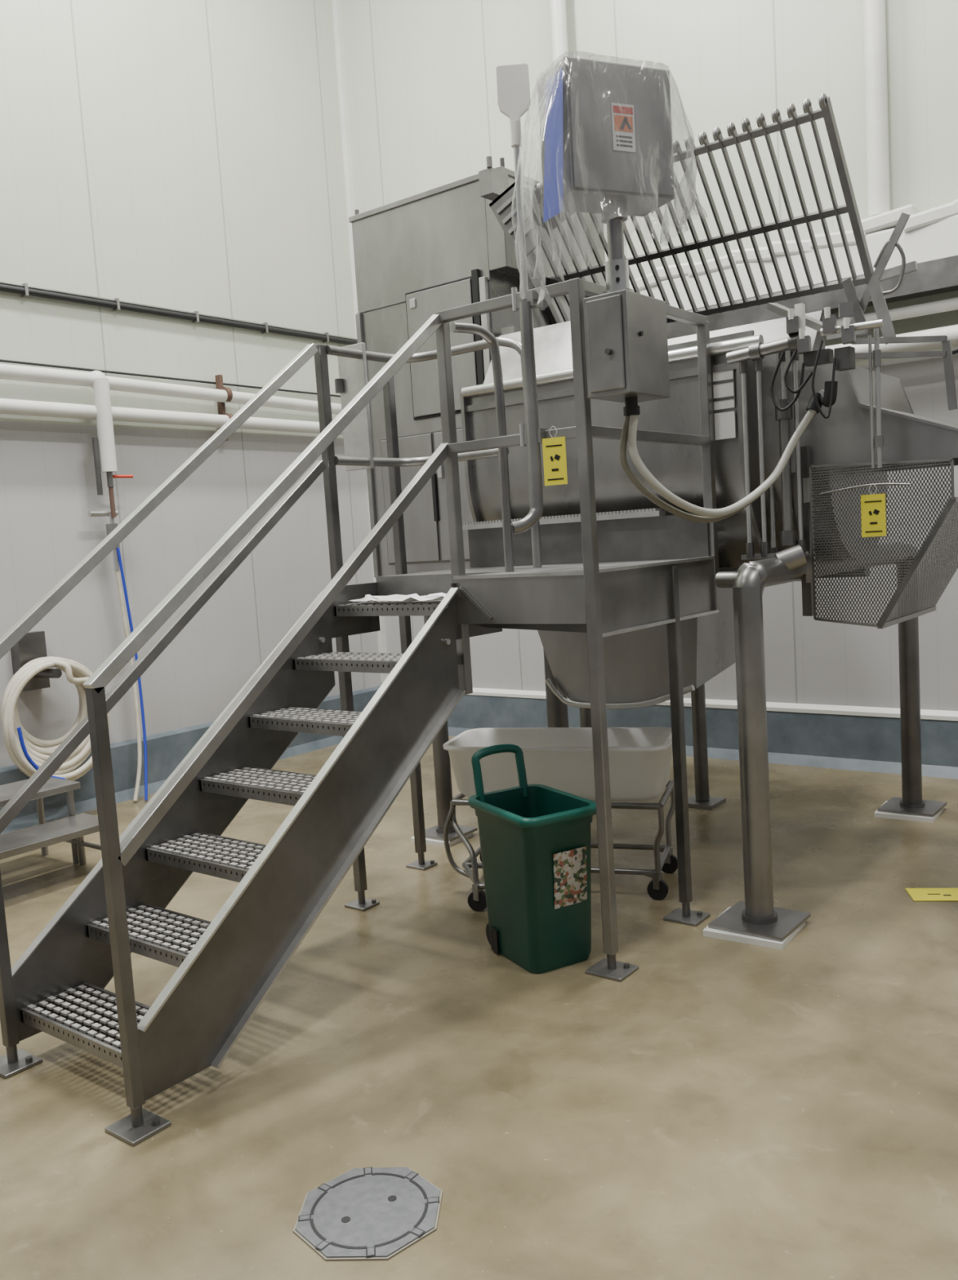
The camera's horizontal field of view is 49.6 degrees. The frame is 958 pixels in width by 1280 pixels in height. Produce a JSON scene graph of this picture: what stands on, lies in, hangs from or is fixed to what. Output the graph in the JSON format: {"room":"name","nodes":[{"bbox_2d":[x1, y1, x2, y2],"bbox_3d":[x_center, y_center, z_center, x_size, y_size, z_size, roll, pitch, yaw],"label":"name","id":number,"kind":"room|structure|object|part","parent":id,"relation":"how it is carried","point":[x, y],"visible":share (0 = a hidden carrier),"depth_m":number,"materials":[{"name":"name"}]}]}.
{"room":"food processing plant","nodes":[
{"label":"food processing plant","id":0,"kind":"room"},
{"bbox_2d":[0,0,382,768],"bbox_3d":[-3.996,-2.360,5.168,0.100,7.400,9.750,1,7,38],"label":"wall","id":1,"kind":"structure","parent":0,"point":[184,155],"depth_m":7.37,"materials":[{"name":"white paint"}]},
{"bbox_2d":[0,631,109,781],"bbox_3d":[-2.688,0.423,6.476,0.419,0.943,0.710,1,7,38],"label":"coiled hose","id":2,"kind":"object","parent":1,"relation":"hanging from","point":[31,664],"visible":0.85,"depth_m":6.42,"materials":[{"name":"white plastic"}]},
{"bbox_2d":[92,437,102,495],"label":"bracket","id":3,"kind":"object","parent":1,"relation":"on","point":[95,440],"depth_m":6.79,"materials":[{"name":"silver metal"}]},
{"bbox_2d":[87,471,133,536],"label":"valve","id":4,"kind":"object","parent":1,"relation":"on","point":[112,513],"depth_m":6.86,"materials":[{"name":"silver metal"}]},
{"bbox_2d":[112,543,133,638],"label":"hose","id":5,"kind":"object","parent":1,"relation":"on","point":[116,552],"depth_m":6.94,"materials":[{"name":"blue plastic"}]},
{"bbox_2d":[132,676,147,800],"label":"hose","id":6,"kind":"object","parent":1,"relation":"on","point":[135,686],"depth_m":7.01,"materials":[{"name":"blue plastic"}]},
{"bbox_2d":[0,359,340,397],"bbox_3d":[-2.866,-1.740,6.515,0.016,0.046,6.100,1,7,38],"label":"pipe","id":7,"kind":"object","parent":1,"relation":"attached to","point":[1,360],"visible":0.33,"depth_m":7.19,"materials":[{"name":"white plastic"}]},
{"bbox_2d":[0,363,342,472],"bbox_3d":[-2.672,-1.438,6.600,0.177,0.730,5.401,1,7,38],"label":"pipes","id":8,"kind":"object","parent":1,"relation":"attached to","point":[102,411],"visible":0.88,"depth_m":6.94,"materials":[{"name":"white plastic"}]},
{"bbox_2d":[0,280,357,345],"bbox_3d":[-2.888,-2.190,6.468,0.055,0.075,6.100,1,7,38],"label":"pipe","id":9,"kind":"object","parent":1,"relation":"attached to","point":[24,289],"visible":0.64,"depth_m":7.30,"materials":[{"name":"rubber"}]},
{"bbox_2d":[0,685,380,834],"bbox_3d":[-3.717,1.133,5.394,0.130,0.380,9.650,1,7,38],"label":"baseboard","id":10,"kind":"structure","parent":1,"relation":"attached to","point":[166,751],"depth_m":7.17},
{"bbox_2d":[0,735,957,1279],"bbox_3d":[0.302,1.415,2.364,10.400,0.100,9.750,1,7,38],"label":"floor","id":11,"kind":"structure","parent":0,"point":[717,1109],"depth_m":3.06,"materials":[{"name":"beige concrete"}]},
{"bbox_2d":[0,777,101,866],"bbox_3d":[-2.410,1.030,5.304,0.700,0.440,0.830,1,7,38],"label":"bench","id":12,"kind":"object","parent":11,"relation":"on","point":[73,828],"visible":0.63,"depth_m":5.38,"materials":[{"name":"silver metal"}]},
{"bbox_2d":[0,314,502,1146],"bbox_3d":[-0.767,0.058,3.745,0.830,2.464,1.923,1,7,38],"label":"metal staircase","id":13,"kind":"structure","parent":11,"relation":"on","point":[228,965],"depth_m":3.51,"materials":[{"name":"metal"}]},
{"bbox_3d":[-1.122,0.070,3.852,0.140,2.464,1.653,1,7,38],"label":"handrail","id":14,"kind":"part","parent":13,"relation":"part of","materials":[{"name":"metal"}]},
{"bbox_2d":[346,592,446,602],"bbox_3d":[-0.298,-0.176,4.324,0.597,0.027,0.189,1,7,38],"label":"crumpled paper","id":15,"kind":"object","parent":13,"relation":"on","point":[396,597],"visible":0.82,"depth_m":4.31,"materials":[{"name":"white paper"}]},
{"bbox_2d":[293,1166,442,1261],"bbox_3d":[-0.265,1.381,2.514,0.342,0.008,0.342,-8,7,-41],"label":"drain cover","id":16,"kind":"object","parent":11,"relation":"on","point":[371,1213],"visible":1,"depth_m":2.49,"materials":[{"name":"stainless steel"},{"name":"dark steel"}]},
{"bbox_2d":[314,277,719,982],"bbox_3d":[0.106,-0.084,4.469,1.595,2.500,1.132,1,7,38],"label":"work platform","id":17,"kind":"object","parent":11,"relation":"on","point":[599,575],"visible":0.97,"depth_m":4.13,"materials":[{"name":"silver metal"}]},
{"bbox_3d":[-0.568,-1.041,4.652,0.170,0.550,0.050,1,7,38],"label":"gate plate","id":18,"kind":"part","parent":17,"relation":"part of","materials":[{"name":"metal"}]},
{"bbox_2d":[495,62,530,300],"bbox_3d":[0.138,-1.589,3.613,0.113,0.790,0.037,-4,6,-7],"label":"paddle","id":19,"kind":"object","parent":17,"relation":"on","point":[513,86],"visible":0.98,"depth_m":3.58,"materials":[{"name":"white plastic"}]},
{"bbox_3d":[0.120,-1.875,3.585,0.114,0.215,0.012,-3,5,3],"label":"blade","id":20,"kind":"part","parent":19,"relation":"part of","materials":[{"name":"white plastic"}]},
{"bbox_3d":[0.144,-1.495,3.622,0.038,0.600,0.038,1,7,38],"label":"handle","id":21,"kind":"part","parent":19,"relation":"part of","materials":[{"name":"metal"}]},
{"bbox_2d":[542,426,567,485],"bbox_3d":[0.266,-0.651,3.660,0.085,0.206,0.006,-1,6,25],"label":"tag","id":22,"kind":"object","parent":17,"relation":"hanging from","point":[554,462],"visible":1,"depth_m":3.66,"materials":[{"name":"yellow plastic"}]},
{"bbox_3d":[0.441,-0.465,4.784,1.310,0.225,0.060,1,7,38],"label":"kick rail","id":23,"kind":"part","parent":17,"relation":"part of","materials":[{"name":"metal"}]},
{"bbox_2d":[511,52,706,307],"bbox_3d":[0.431,-1.529,3.542,0.653,0.783,0.404,-7,6,-31],"label":"control panel","id":24,"kind":"object","parent":17,"relation":"attached to","point":[606,141],"visible":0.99,"depth_m":3.44,"materials":[{"name":"silver metal"}]},
{"bbox_2d":[582,288,669,416],"bbox_3d":[0.513,-0.980,3.597,0.172,0.395,0.315,1,7,38],"label":"junction box","id":25,"kind":"object","parent":24,"relation":"attached to","point":[625,331],"visible":0.99,"depth_m":3.51,"materials":[{"name":"silver metal"}]},
{"bbox_2d":[467,743,595,973],"bbox_3d":[0.206,0.821,3.987,0.346,0.781,0.498,-7,6,-29],"label":"waste bin","id":26,"kind":"object","parent":11,"relation":"on","point":[535,839],"visible":0.99,"depth_m":3.85,"materials":[{"name":"green plastic"}]},
{"bbox_2d":[443,727,677,911],"bbox_3d":[0.358,0.795,4.688,1.040,0.679,0.679,-2,6,18],"label":"cart","id":27,"kind":"object","parent":11,"relation":"on","point":[560,758],"visible":0.69,"depth_m":4.59,"materials":[{"name":"white plastic"},{"name":"stainless steel"},{"name":"black rubber"}]},
{"bbox_2d":[443,727,671,801],"bbox_3d":[0.381,0.570,4.764,1.030,0.250,0.470,-2,6,18],"label":"tub","id":28,"kind":"object","parent":27,"relation":"in","point":[560,758],"depth_m":4.61,"materials":[{"name":"white plastic"}]},
{"bbox_2d":[348,93,957,950],"bbox_3d":[0.841,-0.719,5.258,3.315,3.520,2.232,1,7,38],"label":"machine","id":29,"kind":"object","parent":11,"relation":"on","point":[451,245],"visible":0.79,"depth_m":4.74,"materials":[{"name":"metal"}]},
{"bbox_2d":[478,155,575,258],"bbox_3d":[0.320,-2.151,5.302,0.330,0.520,0.614,1,7,38],"label":"hood","id":30,"kind":"object","parent":29,"relation":"attached to","point":[496,184],"depth_m":5.18,"materials":[{"name":"metal"}]},
{"bbox_3d":[0.891,0.282,5.364,2.307,1.503,2.232,1,7,38],"label":"support frame","id":31,"kind":"part","parent":29,"relation":"part of","materials":[{"name":"silver metal"}]},
{"bbox_3d":[0.958,-1.980,5.108,1.732,0.690,0.629,1,7,38],"label":"grid lid","id":32,"kind":"part","parent":29,"relation":"part of","materials":[{"name":"metal"}]},
{"bbox_2d":[618,392,822,523],"bbox_3d":[0.930,-0.682,3.862,0.969,0.480,0.117,-7,6,-31],"label":"conduit","id":33,"kind":"object","parent":29,"relation":"attached to","point":[628,430],"visible":0.98,"depth_m":3.72,"materials":[{"name":"white plastic"},{"name":"black rubber"}]},
{"bbox_2d":[860,484,885,537],"bbox_3d":[1.545,-0.509,4.068,0.090,0.206,0.008,-2,6,20],"label":"tag","id":34,"kind":"object","parent":29,"relation":"hanging from","point":[873,519],"visible":1,"depth_m":4.07,"materials":[{"name":"yellow"}]},
{"bbox_2d":[904,888,957,901],"bbox_3d":[1.932,1.067,4.354,0.240,0.003,0.150,-3,6,9],"label":"label","id":35,"kind":"object","parent":11,"relation":"on","point":[916,894],"visible":1,"depth_m":4.36,"materials":[{"name":"yellow"}]},
{"bbox_2d":[340,0,957,711],"bbox_3d":[3.056,-2.859,5.754,10.300,7.400,0.100,1,7,38],"label":"wall","id":36,"kind":"structure","parent":0,"point":[424,114],"depth_m":6.80,"materials":[{"name":"white paint"}]},
{"bbox_2d":[331,0,388,683],"bbox_3d":[-1.046,-3.098,8.824,0.050,7.000,0.050,1,7,38],"label":"trim","id":37,"kind":"structure","parent":36,"relation":"attached to","point":[336,9],"depth_m":8.71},
{"bbox_2d":[447,688,957,779],"bbox_3d":[3.224,0.637,5.984,10.250,0.390,0.130,1,7,38],"label":"baseboard","id":38,"kind":"structure","parent":36,"relation":"attached to","point":[853,738],"depth_m":6.86,"materials":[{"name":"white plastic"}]},
{"bbox_2d":[628,199,957,310],"bbox_3d":[3.666,-2.314,5.139,8.372,0.360,0.242,1,7,38],"label":"trim","id":39,"kind":"structure","parent":36,"relation":"attached to","point":[931,234],"depth_m":6.24,"materials":[{"name":"white plastic"}]},
{"bbox_2d":[666,255,957,339],"bbox_3d":[3.662,-2.047,5.080,8.300,0.160,0.200,1,7,38],"label":"trim","id":40,"kind":"structure","parent":36,"relation":"attached to","point":[938,276],"depth_m":6.15,"materials":[{"name":"metal"}]},
{"bbox_2d":[824,297,957,361],"bbox_3d":[3.713,-1.810,5.148,8.300,0.350,0.275,1,7,38],"label":"pipes","id":41,"kind":"object","parent":36,"relation":"attached to","point":[950,304],"visible":0.02,"depth_m":5.95,"materials":[{"name":"white metal"}]},
{"bbox_3d":[-0.165,-6.036,1.647,10.400,0.100,9.750,1,7,38],"label":"ceiling","id":42,"kind":"structure","parent":0,"visible":0},
{"bbox_2d":[549,0,568,66],"bbox_3d":[0.562,-4.310,7.298,0.110,4.500,0.110,1,7,38],"label":"vertical pipe","id":43,"kind":"object","parent":42,"relation":"attached to","point":[557,7],"visible":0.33,"depth_m":7.26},
{"bbox_2d":[862,0,889,217],"bbox_3d":[2.244,-4.518,5.955,0.124,4.040,0.124,1,7,38],"label":"vertical pipe","id":44,"kind":"object","parent":42,"relation":"attached to","point":[873,11],"visible":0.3,"depth_m":6.05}
]}

